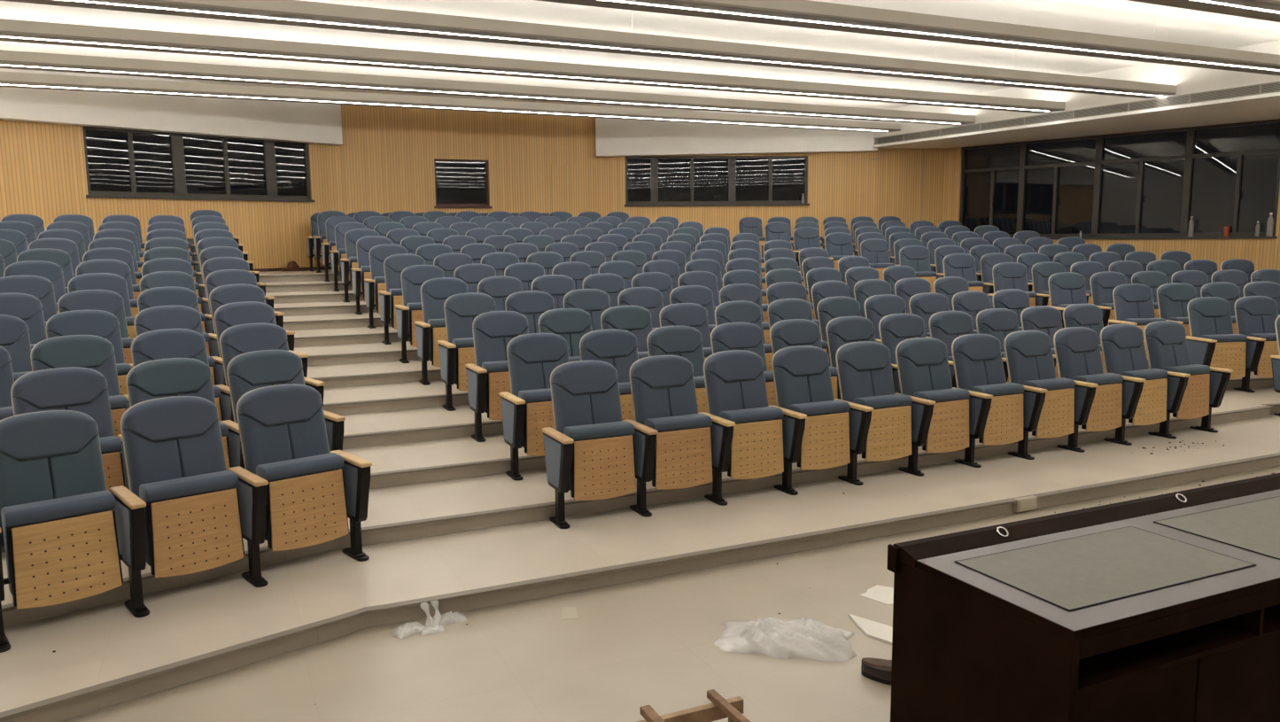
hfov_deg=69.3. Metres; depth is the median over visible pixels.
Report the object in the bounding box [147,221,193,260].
chair
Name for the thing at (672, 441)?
chair
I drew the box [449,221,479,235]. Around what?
chair
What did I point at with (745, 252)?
chair
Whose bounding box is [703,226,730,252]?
chair
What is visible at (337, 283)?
trim
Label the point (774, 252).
chair
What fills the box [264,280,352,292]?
floor
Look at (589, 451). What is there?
chair
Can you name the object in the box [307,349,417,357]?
trim
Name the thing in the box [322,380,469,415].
floor
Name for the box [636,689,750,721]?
wooden frame
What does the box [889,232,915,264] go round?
chair
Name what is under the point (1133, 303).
chair
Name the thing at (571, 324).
chair
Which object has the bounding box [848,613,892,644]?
board
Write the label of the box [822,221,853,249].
chair
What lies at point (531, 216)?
chair
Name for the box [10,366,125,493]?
chair
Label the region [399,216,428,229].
chair
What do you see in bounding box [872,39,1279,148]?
ceiling panel
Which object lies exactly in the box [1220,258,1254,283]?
chair
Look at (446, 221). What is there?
chair
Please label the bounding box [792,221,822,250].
chair
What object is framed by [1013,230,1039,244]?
chair
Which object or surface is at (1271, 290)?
chair
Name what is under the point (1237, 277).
chair
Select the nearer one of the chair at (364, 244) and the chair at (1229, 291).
the chair at (1229, 291)
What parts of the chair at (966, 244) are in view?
backrest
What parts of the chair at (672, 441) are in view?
panel, armrest, foot plate, leg, arm frame, backrest, seat, seat panel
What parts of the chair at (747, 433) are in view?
foot plate, panel, armrest, leg, arm frame, backrest, seat, seat panel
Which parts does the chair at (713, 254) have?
backrest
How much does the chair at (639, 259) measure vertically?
0.980 m
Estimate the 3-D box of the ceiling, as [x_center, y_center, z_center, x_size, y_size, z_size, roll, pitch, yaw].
[0.808,-3.633,8.217,31.000,0.150,21.400,-4,8,-25]
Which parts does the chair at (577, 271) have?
backrest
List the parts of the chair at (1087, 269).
backrest, seat panel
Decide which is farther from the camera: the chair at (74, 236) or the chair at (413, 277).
the chair at (74, 236)
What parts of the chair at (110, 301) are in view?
backrest, seat, seat panel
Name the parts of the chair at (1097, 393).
foot plate, leg, armrest, panel, backrest, arm frame, seat, seat panel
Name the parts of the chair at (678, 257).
backrest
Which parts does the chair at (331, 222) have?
panel, arm frame, leg, backrest, seat, seat panel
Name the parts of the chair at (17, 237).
backrest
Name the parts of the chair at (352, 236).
panel, arm frame, leg, backrest, seat, seat panel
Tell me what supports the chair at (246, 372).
on the floor at (430, 500)
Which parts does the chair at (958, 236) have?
backrest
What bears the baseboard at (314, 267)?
attached to the wall at (43, 174)
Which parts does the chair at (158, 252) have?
seat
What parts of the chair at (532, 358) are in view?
panel, arm frame, armrest, leg, foot plate, seat, backrest, seat panel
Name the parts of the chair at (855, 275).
backrest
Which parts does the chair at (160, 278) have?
backrest, seat, seat panel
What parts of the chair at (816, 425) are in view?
foot plate, leg, panel, armrest, arm frame, backrest, seat, seat panel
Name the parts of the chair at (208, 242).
panel, arm frame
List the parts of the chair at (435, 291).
panel, arm frame, armrest, leg, foot plate, seat, seat panel, backrest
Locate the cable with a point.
(923, 149)
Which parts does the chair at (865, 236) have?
backrest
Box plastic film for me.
[713,616,856,662]
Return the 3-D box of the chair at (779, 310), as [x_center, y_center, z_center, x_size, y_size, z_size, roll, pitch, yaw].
[1.453,-0.072,8.516,0.563,0.980,0.510,-4,8,-25]
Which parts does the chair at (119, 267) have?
backrest, seat, seat panel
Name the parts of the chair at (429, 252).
backrest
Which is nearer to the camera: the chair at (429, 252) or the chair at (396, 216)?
the chair at (429, 252)
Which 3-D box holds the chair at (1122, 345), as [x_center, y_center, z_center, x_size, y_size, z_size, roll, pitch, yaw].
[4.265,0.187,7.965,0.563,0.980,0.510,-4,8,-25]
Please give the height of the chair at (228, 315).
0.980 m
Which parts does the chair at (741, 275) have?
backrest, seat, seat panel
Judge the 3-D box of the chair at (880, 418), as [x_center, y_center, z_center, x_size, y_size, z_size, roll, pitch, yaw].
[1.724,0.366,6.802,0.563,0.980,0.510,-4,8,-25]
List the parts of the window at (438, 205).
sill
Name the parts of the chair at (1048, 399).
foot plate, leg, armrest, panel, backrest, arm frame, seat, seat panel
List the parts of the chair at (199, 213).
panel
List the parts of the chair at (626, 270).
backrest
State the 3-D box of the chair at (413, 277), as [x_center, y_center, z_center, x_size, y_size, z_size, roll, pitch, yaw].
[-2.227,-0.499,9.588,0.563,0.980,0.510,-4,8,-25]
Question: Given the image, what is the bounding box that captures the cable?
[920,148,923,220]
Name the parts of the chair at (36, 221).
backrest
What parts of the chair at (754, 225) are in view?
backrest, seat panel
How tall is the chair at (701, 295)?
0.980 m
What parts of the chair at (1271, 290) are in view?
backrest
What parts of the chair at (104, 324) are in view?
backrest, seat panel, seat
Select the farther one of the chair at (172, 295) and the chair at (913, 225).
the chair at (913, 225)
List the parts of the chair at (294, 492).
panel, armrest, arm frame, leg, foot plate, backrest, seat, seat panel, panel, armrest, leg, foot plate, arm frame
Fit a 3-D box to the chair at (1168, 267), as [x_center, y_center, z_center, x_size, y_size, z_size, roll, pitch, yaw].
[7.089,-0.855,12.395,0.563,0.980,0.510,-2,8,-8]
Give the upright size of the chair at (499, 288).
0.980 m
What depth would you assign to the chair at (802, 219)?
17.80 m
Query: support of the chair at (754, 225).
on the floor at (322, 287)
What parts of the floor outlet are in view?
plate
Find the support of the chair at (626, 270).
on the floor at (396, 366)
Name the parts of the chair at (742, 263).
backrest, seat, seat panel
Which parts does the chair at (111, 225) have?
backrest, seat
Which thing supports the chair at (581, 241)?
on the floor at (358, 323)
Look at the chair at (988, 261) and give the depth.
12.99 m
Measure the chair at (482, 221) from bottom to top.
0.980 m
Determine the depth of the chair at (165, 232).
11.31 m
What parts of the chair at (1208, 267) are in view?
backrest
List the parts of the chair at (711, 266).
backrest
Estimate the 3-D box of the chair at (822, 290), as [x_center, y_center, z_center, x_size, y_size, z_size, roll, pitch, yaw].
[2.081,-0.345,9.722,0.563,0.980,0.510,-4,8,-25]
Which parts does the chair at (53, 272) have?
backrest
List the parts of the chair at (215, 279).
armrest, panel, backrest, arm frame, armrest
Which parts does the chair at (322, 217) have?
panel, arm frame, leg, backrest, seat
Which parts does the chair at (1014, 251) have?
backrest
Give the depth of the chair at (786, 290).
9.55 m
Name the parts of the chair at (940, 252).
backrest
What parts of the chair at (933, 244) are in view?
backrest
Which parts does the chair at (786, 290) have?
backrest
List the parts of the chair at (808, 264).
backrest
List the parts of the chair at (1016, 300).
backrest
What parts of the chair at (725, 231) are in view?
backrest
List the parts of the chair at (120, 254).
backrest, seat, seat panel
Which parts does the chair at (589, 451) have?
panel, arm frame, armrest, foot plate, leg, backrest, seat, seat panel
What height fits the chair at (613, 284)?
0.980 m
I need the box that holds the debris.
[52,440,1274,705]
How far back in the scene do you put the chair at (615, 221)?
15.99 m
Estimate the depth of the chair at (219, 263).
9.43 m
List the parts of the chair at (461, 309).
panel, arm frame, armrest, leg, foot plate, seat, seat panel, backrest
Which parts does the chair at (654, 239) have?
backrest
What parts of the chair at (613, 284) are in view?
backrest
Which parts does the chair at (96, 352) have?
backrest, seat, seat panel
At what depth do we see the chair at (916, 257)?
13.70 m
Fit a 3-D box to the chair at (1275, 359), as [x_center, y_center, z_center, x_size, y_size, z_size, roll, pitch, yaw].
[6.487,0.037,8.936,0.628,0.980,0.507,-2,8,-8]
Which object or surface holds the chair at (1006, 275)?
on the floor at (414, 389)
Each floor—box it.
[0,387,1279,628]
[0,414,1279,721]
[1,371,1273,557]
[60,465,1279,721]
[258,269,341,282]
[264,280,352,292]
[265,289,363,303]
[273,300,377,316]
[282,312,392,330]
[290,325,409,347]
[294,341,419,366]
[306,358,441,388]
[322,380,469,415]
[341,362,1149,449]
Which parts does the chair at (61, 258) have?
backrest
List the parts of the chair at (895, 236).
backrest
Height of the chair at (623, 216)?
0.980 m
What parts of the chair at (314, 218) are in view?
panel, arm frame, leg, backrest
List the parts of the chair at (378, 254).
panel, arm frame, armrest, leg, backrest, seat, seat panel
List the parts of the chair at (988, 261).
panel, backrest, arm frame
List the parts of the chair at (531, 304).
backrest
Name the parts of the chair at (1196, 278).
backrest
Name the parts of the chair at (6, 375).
seat, backrest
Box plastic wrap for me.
[389,599,467,638]
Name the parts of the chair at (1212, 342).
panel, arm frame, armrest, backrest, seat, seat panel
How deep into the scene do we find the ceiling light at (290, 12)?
9.24 m
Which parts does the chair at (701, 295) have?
backrest, seat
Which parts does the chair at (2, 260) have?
backrest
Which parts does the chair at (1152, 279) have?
backrest, seat, seat panel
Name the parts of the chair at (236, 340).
armrest, panel, arm frame, backrest, arm frame, armrest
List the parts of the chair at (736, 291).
backrest, seat, seat panel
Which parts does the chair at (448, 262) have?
backrest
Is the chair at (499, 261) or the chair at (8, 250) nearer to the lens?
the chair at (8, 250)
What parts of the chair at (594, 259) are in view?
backrest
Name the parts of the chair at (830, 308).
panel, backrest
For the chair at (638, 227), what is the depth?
15.25 m
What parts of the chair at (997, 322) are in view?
backrest, arm frame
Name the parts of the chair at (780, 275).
backrest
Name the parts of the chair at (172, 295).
backrest, seat, seat panel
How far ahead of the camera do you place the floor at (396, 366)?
8.84 m
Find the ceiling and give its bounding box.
[0,0,1279,110]
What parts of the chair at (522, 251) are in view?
backrest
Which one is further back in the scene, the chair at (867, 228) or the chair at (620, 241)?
the chair at (867, 228)
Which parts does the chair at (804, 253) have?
backrest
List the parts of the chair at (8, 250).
backrest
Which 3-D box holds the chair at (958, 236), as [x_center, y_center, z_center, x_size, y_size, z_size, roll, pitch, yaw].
[5.510,-1.683,15.532,0.563,0.980,0.510,-2,8,-8]
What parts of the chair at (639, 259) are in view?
backrest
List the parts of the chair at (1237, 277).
backrest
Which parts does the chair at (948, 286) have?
backrest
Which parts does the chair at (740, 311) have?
backrest, seat, seat panel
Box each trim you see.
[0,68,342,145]
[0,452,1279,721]
[1,403,1279,612]
[258,273,339,276]
[265,282,349,286]
[270,293,353,296]
[273,304,365,309]
[283,317,390,323]
[294,332,397,339]
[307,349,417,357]
[310,369,440,380]
[323,392,468,406]
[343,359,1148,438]
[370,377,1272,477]
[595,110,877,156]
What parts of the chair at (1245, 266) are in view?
backrest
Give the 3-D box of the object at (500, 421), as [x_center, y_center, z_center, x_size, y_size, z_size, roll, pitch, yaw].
[2.139,0.420,7.739,25.500,0.016,2.790,-4,8,-25]
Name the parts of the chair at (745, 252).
backrest, seat, seat panel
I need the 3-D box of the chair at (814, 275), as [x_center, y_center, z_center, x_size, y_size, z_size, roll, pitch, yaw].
[2.204,-0.583,10.697,0.563,0.980,0.510,-4,8,-25]
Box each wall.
[0,119,331,269]
[327,104,607,217]
[606,148,944,244]
[941,118,1279,271]
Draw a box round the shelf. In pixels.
[1077,604,1279,694]
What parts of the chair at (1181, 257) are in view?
backrest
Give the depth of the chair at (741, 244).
13.22 m
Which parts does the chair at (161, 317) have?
backrest, seat, seat panel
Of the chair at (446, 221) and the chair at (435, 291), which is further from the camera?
the chair at (446, 221)
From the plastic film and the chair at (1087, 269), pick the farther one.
the chair at (1087, 269)
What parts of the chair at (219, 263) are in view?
panel, backrest, arm frame, armrest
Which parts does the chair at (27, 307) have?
backrest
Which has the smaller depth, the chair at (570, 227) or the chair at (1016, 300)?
the chair at (1016, 300)
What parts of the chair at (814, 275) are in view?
backrest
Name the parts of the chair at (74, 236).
backrest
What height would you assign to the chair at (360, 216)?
0.980 m
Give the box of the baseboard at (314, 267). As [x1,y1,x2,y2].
[253,266,331,271]
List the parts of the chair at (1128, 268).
backrest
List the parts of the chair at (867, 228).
backrest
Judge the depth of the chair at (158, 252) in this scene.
9.83 m
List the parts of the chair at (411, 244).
backrest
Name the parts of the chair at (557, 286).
backrest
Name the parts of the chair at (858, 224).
backrest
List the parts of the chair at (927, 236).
backrest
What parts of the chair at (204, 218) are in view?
panel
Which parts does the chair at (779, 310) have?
backrest, seat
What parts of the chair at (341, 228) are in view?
panel, arm frame, leg, backrest, seat, seat panel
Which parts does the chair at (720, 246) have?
backrest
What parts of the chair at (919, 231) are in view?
backrest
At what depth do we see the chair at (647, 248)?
12.55 m
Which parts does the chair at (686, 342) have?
backrest, seat, seat panel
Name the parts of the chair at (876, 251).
backrest, seat panel, seat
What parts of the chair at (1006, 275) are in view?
panel, backrest, seat, seat panel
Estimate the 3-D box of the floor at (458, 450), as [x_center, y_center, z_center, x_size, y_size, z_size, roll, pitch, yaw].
[2.244,0.599,7.537,25.500,0.106,3.939,-4,8,-25]
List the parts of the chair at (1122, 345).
foot plate, leg, backrest, panel, arm frame, armrest, seat, seat panel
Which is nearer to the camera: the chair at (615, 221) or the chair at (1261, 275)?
the chair at (1261, 275)
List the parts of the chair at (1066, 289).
armrest, arm frame, backrest, seat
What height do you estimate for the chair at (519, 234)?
0.980 m
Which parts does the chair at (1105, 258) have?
backrest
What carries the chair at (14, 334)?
on the floor at (366, 422)
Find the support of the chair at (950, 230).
on the floor at (344, 309)
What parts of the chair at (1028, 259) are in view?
backrest, arm frame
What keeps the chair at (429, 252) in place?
on the floor at (393, 337)
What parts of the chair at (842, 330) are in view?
panel, backrest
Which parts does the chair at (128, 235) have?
backrest, seat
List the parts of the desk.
panel, cupboard door, cupboard door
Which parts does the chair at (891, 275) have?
backrest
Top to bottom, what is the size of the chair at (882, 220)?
0.980 m
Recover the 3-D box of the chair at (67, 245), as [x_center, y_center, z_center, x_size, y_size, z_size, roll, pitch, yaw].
[-6.168,-0.805,9.777,0.563,0.980,0.510,-7,10,-41]
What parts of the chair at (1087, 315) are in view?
backrest, seat panel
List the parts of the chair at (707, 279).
backrest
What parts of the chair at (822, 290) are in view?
backrest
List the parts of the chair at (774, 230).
backrest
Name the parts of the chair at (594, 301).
backrest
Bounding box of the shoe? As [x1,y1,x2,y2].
[861,657,892,685]
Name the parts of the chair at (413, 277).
panel, arm frame, armrest, leg, foot plate, backrest, seat, seat panel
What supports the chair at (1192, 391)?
on the floor at (100, 644)
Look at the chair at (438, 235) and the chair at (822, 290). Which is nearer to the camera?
the chair at (822, 290)
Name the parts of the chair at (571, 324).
backrest, seat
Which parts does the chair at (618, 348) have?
backrest, seat, seat panel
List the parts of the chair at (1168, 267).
backrest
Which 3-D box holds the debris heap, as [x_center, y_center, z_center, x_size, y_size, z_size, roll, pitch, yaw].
[-5.837,-1.602,15.601,0.410,0.170,0.200,-4,8,-25]
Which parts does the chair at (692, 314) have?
backrest, seat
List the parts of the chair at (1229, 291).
backrest, seat, seat panel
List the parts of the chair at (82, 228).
backrest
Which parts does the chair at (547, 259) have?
backrest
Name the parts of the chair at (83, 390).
backrest, seat, seat panel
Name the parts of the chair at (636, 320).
backrest, seat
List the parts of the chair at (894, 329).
panel, backrest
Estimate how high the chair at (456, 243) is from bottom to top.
0.980 m
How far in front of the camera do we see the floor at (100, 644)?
5.18 m
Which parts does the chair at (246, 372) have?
armrest, panel, arm frame, backrest, panel, arm frame, armrest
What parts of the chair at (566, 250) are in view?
backrest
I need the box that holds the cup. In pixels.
[1223,226,1229,236]
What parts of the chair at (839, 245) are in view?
seat panel, backrest, seat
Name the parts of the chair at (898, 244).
backrest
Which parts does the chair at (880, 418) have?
foot plate, leg, panel, armrest, arm frame, backrest, seat, seat panel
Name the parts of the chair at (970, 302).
backrest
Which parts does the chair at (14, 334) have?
backrest, seat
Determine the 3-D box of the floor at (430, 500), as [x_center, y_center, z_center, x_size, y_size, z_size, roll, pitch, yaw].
[2.613,0.805,6.763,25.500,0.106,3.911,-4,8,-25]
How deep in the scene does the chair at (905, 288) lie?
10.23 m
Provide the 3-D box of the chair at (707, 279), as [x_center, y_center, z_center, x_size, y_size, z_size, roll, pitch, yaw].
[0.686,-0.476,10.002,0.563,0.980,0.510,-4,8,-25]
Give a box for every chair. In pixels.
[0,214,44,237]
[0,221,37,247]
[0,229,28,255]
[0,239,17,268]
[0,254,5,277]
[0,275,57,325]
[0,292,46,349]
[0,314,31,381]
[0,345,14,419]
[0,410,123,652]
[3,260,66,313]
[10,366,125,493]
[16,248,73,293]
[27,238,79,277]
[30,334,127,436]
[37,229,85,263]
[45,221,90,251]
[45,310,131,395]
[53,214,94,242]
[57,289,133,364]
[67,272,136,338]
[75,259,138,317]
[82,248,140,299]
[88,237,141,285]
[93,229,143,271]
[97,221,144,261]
[101,214,145,252]
[109,395,244,617]
[116,357,231,489]
[123,328,222,421]
[129,305,216,385]
[132,286,210,356]
[139,271,206,333]
[141,257,202,313]
[142,247,199,296]
[144,237,196,282]
[145,228,194,271]
[147,215,191,250]
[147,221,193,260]
[186,209,239,244]
[190,215,243,252]
[192,221,248,262]
[193,228,253,271]
[195,237,259,284]
[198,246,266,298]
[201,256,274,314]
[204,269,284,333]
[208,283,294,356]
[210,301,308,385]
[216,322,325,421]
[220,349,345,468]
[227,383,372,587]
[306,212,323,271]
[313,210,346,272]
[321,216,356,281]
[330,222,366,291]
[340,228,379,302]
[346,212,356,217]
[350,235,392,314]
[353,210,381,223]
[363,216,393,229]
[364,244,407,328]
[373,221,405,237]
[378,253,425,344]
[380,212,391,217]
[386,228,419,245]
[387,210,416,222]
[395,264,444,363]
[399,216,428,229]
[400,235,434,254]
[412,221,442,236]
[414,212,425,217]
[414,277,468,385]
[415,243,452,264]
[422,210,449,222]
[426,228,458,244]
[433,253,473,278]
[434,216,463,228]
[437,292,496,411]
[442,235,476,253]
[447,212,457,216]
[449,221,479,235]
[453,263,496,293]
[455,210,480,221]
[460,243,496,263]
[465,227,496,243]
[465,310,528,442]
[469,216,496,227]
[477,276,523,310]
[479,212,489,216]
[480,252,519,276]
[483,234,516,252]
[485,221,514,234]
[487,211,512,221]
[499,333,569,480]
[503,216,529,227]
[503,227,533,242]
[503,242,538,263]
[504,262,544,291]
[504,290,554,333]
[510,212,519,216]
[518,211,543,221]
[519,221,548,234]
[522,234,554,251]
[526,251,563,275]
[531,274,574,309]
[535,216,561,227]
[538,308,592,362]
[539,227,568,242]
[540,212,550,216]
[542,360,636,528]
[544,241,578,262]
[548,211,572,221]
[552,261,591,289]
[553,221,581,234]
[560,234,591,251]
[563,288,610,331]
[566,216,591,227]
[569,250,605,274]
[574,227,603,242]
[577,211,601,222]
[579,328,638,420]
[582,273,625,307]
[584,241,617,262]
[586,221,612,234]
[597,216,621,228]
[597,233,628,251]
[598,260,636,288]
[600,305,652,359]
[605,211,629,222]
[608,227,636,243]
[612,249,646,274]
[617,221,643,235]
[617,287,663,330]
[622,240,655,262]
[622,355,712,516]
[626,216,651,229]
[631,271,672,307]
[632,233,662,252]
[641,226,668,243]
[643,259,680,289]
[646,325,708,412]
[648,221,674,236]
[651,249,686,275]
[654,216,678,230]
[659,240,691,263]
[659,302,712,360]
[667,233,696,253]
[669,285,716,333]
[672,226,699,245]
[677,221,703,238]
[678,271,720,310]
[684,258,722,302]
[690,248,725,287]
[695,240,727,272]
[698,349,783,505]
[699,232,729,262]
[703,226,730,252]
[710,322,776,405]
[714,300,772,371]
[719,283,770,343]
[722,269,768,321]
[725,257,767,303]
[728,248,766,289]
[729,240,765,277]
[731,232,764,266]
[738,217,765,257]
[760,221,793,257]
[763,240,800,272]
[763,248,804,286]
[764,257,808,302]
[765,268,814,318]
[766,281,819,325]
[767,217,793,243]
[767,298,827,352]
[768,318,837,399]
[768,345,850,495]
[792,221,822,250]
[792,226,820,266]
[795,217,822,242]
[798,247,828,276]
[801,256,834,302]
[806,267,841,318]
[811,280,850,339]
[816,296,876,366]
[822,216,845,243]
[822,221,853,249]
[823,226,854,255]
[824,232,854,270]
[825,316,892,399]
[834,341,912,485]
[837,256,869,283]
[845,266,879,298]
[850,216,873,243]
[852,221,876,249]
[853,225,880,255]
[853,279,891,318]
[857,232,890,258]
[860,238,894,279]
[864,294,906,343]
[877,216,900,233]
[878,313,925,393]
[881,220,905,240]
[882,265,915,294]
[884,225,910,255]
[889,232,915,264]
[893,238,922,265]
[894,277,930,313]
[895,337,969,476]
[899,245,936,292]
[908,292,949,337]
[909,220,933,234]
[915,225,940,240]
[920,231,947,248]
[927,238,955,271]
[928,310,974,387]
[933,276,969,310]
[934,245,964,279]
[938,220,961,232]
[942,253,983,292]
[944,225,969,239]
[951,290,990,333]
[951,333,1023,467]
[952,231,978,246]
[960,237,988,254]
[969,244,1000,280]
[973,224,999,238]
[976,308,1019,382]
[979,252,1012,294]
[983,231,1009,245]
[987,262,1036,308]
[992,237,1021,253]
[992,288,1030,330]
[1003,330,1075,459]
[1004,244,1034,262]
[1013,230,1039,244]
[1016,252,1048,292]
[1020,305,1062,377]
[1024,237,1053,252]
[1031,261,1065,306]
[1038,243,1068,261]
[1047,271,1095,328]
[1053,251,1085,271]
[1053,326,1123,452]
[1056,236,1085,251]
[1062,303,1105,372]
[1070,261,1104,303]
[1071,243,1101,261]
[1089,251,1121,271]
[1089,271,1126,326]
[1100,323,1167,445]
[1105,243,1135,260]
[1108,283,1165,359]
[1109,260,1142,283]
[1124,250,1155,271]
[1131,271,1167,318]
[1143,320,1233,438]
[1146,259,1180,283]
[1156,282,1196,336]
[1159,250,1191,271]
[1171,270,1208,297]
[1183,259,1217,283]
[1185,296,1247,379]
[1200,281,1240,333]
[1211,269,1248,297]
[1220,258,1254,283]
[1233,295,1279,392]
[1243,280,1279,316]
[1250,269,1279,284]
[1270,315,1279,416]
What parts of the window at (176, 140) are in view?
sill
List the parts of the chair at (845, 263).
backrest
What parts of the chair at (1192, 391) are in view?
foot plate, leg, backrest, panel, arm frame, armrest, seat, seat panel, foot plate, leg, armrest, panel, arm frame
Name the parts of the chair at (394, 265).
panel, arm frame, armrest, leg, foot plate, backrest, seat, seat panel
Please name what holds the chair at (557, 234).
on the floor at (344, 309)
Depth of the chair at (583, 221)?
15.75 m
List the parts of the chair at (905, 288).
backrest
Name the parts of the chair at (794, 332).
backrest, seat, seat panel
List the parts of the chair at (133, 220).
backrest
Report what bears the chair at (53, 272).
on the floor at (395, 345)
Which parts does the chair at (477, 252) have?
backrest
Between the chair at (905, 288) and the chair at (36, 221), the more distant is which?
the chair at (36, 221)
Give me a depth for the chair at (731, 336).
7.36 m
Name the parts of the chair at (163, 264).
backrest, seat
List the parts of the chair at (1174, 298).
backrest, seat, seat panel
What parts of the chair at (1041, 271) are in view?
panel, backrest, arm frame, armrest, seat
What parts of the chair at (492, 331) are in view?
panel, arm frame, armrest, leg, foot plate, seat, seat panel, backrest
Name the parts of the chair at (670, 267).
backrest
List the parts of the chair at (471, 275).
backrest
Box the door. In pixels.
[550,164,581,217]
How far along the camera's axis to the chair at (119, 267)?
8.74 m
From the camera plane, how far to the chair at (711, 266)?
11.06 m
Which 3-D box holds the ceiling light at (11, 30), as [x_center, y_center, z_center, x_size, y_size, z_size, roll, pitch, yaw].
[-0.807,-3.688,11.209,16.563,0.504,0.430,-4,8,-26]
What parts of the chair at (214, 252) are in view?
panel, backrest, arm frame, armrest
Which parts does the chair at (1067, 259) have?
backrest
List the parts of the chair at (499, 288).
backrest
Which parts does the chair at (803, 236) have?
arm frame, backrest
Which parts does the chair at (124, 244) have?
backrest, seat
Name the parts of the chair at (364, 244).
panel, arm frame, leg, backrest, seat, seat panel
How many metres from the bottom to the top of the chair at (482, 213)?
0.980 m
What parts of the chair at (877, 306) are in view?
backrest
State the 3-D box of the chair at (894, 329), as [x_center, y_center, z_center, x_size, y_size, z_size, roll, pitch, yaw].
[2.357,0.093,8.011,0.563,0.980,0.510,-4,8,-25]
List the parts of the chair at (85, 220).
backrest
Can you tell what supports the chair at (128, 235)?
on the floor at (344, 309)
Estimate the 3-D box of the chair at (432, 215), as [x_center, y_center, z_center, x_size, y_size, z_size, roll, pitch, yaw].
[-3.394,-2.018,15.486,0.563,0.980,0.510,-4,8,-25]
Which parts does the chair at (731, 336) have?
backrest, seat, seat panel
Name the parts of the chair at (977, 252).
backrest, arm frame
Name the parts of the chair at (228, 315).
armrest, panel, arm frame, backrest, armrest, arm frame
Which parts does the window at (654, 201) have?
sill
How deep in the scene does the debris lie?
7.46 m
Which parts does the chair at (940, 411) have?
foot plate, leg, armrest, panel, arm frame, backrest, seat, seat panel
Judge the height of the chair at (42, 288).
0.980 m
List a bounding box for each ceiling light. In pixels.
[0,0,1176,98]
[0,3,1065,113]
[0,47,975,125]
[0,50,901,132]
[534,0,1279,75]
[1128,0,1279,22]
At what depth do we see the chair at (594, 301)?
8.64 m
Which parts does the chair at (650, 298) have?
backrest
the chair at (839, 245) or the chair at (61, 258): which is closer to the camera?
the chair at (61, 258)
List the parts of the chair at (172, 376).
panel, backrest, seat, seat panel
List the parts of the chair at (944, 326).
panel, backrest, arm frame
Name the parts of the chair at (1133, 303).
armrest, backrest, seat panel, seat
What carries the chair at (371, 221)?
on the floor at (322, 287)
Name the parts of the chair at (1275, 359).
armrest, arm frame, panel, backrest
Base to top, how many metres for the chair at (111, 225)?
0.980 m
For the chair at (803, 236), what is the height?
0.980 m
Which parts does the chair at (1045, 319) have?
backrest, seat panel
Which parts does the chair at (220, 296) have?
armrest, panel, backrest, armrest, arm frame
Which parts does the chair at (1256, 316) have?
foot plate, leg, panel, arm frame, armrest, backrest, seat, seat panel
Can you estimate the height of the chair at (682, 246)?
0.980 m
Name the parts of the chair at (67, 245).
backrest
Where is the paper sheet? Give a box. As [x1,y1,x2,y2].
[859,584,893,604]
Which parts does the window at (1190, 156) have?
sill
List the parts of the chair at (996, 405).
foot plate, leg, armrest, panel, backrest, arm frame, seat, seat panel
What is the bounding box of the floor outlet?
[1013,495,1037,511]
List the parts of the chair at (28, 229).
backrest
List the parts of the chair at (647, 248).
backrest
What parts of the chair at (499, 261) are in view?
backrest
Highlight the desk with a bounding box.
[886,473,1279,721]
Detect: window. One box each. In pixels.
[82,125,314,201]
[434,158,492,208]
[624,155,809,206]
[959,119,1279,239]
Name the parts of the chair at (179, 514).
panel, armrest, arm frame, leg, foot plate, backrest, seat, seat panel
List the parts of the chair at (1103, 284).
armrest, arm frame, seat, backrest, seat panel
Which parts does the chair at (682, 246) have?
backrest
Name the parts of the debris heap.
board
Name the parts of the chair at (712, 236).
backrest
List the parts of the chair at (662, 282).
backrest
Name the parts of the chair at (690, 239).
backrest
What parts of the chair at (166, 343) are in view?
backrest, seat, seat panel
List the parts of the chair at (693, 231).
backrest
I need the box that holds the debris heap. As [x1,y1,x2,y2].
[280,261,307,271]
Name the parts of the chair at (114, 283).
backrest, seat, seat panel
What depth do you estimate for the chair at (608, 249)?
12.31 m
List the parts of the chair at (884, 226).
backrest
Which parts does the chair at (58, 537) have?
arm frame, leg, foot plate, backrest, seat, seat panel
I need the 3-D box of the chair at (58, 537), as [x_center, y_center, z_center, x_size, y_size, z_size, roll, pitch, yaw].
[-2.720,0.747,4.264,0.563,0.980,0.510,-7,10,-41]
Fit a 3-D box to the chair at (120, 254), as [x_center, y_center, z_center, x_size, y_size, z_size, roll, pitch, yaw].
[-5.371,-0.658,9.411,0.563,0.980,0.510,-7,10,-41]
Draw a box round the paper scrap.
[561,606,577,620]
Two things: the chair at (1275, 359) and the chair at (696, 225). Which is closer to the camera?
the chair at (1275, 359)
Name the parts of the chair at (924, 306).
backrest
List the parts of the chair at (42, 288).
backrest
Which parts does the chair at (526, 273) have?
backrest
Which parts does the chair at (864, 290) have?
backrest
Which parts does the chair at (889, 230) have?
backrest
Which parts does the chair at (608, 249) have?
backrest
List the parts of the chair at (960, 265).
backrest, seat, seat panel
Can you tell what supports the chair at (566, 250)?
on the floor at (393, 337)
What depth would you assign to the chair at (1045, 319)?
8.76 m
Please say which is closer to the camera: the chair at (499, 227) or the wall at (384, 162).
the chair at (499, 227)
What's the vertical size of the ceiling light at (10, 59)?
0.504 m
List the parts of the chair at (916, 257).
backrest, seat, seat panel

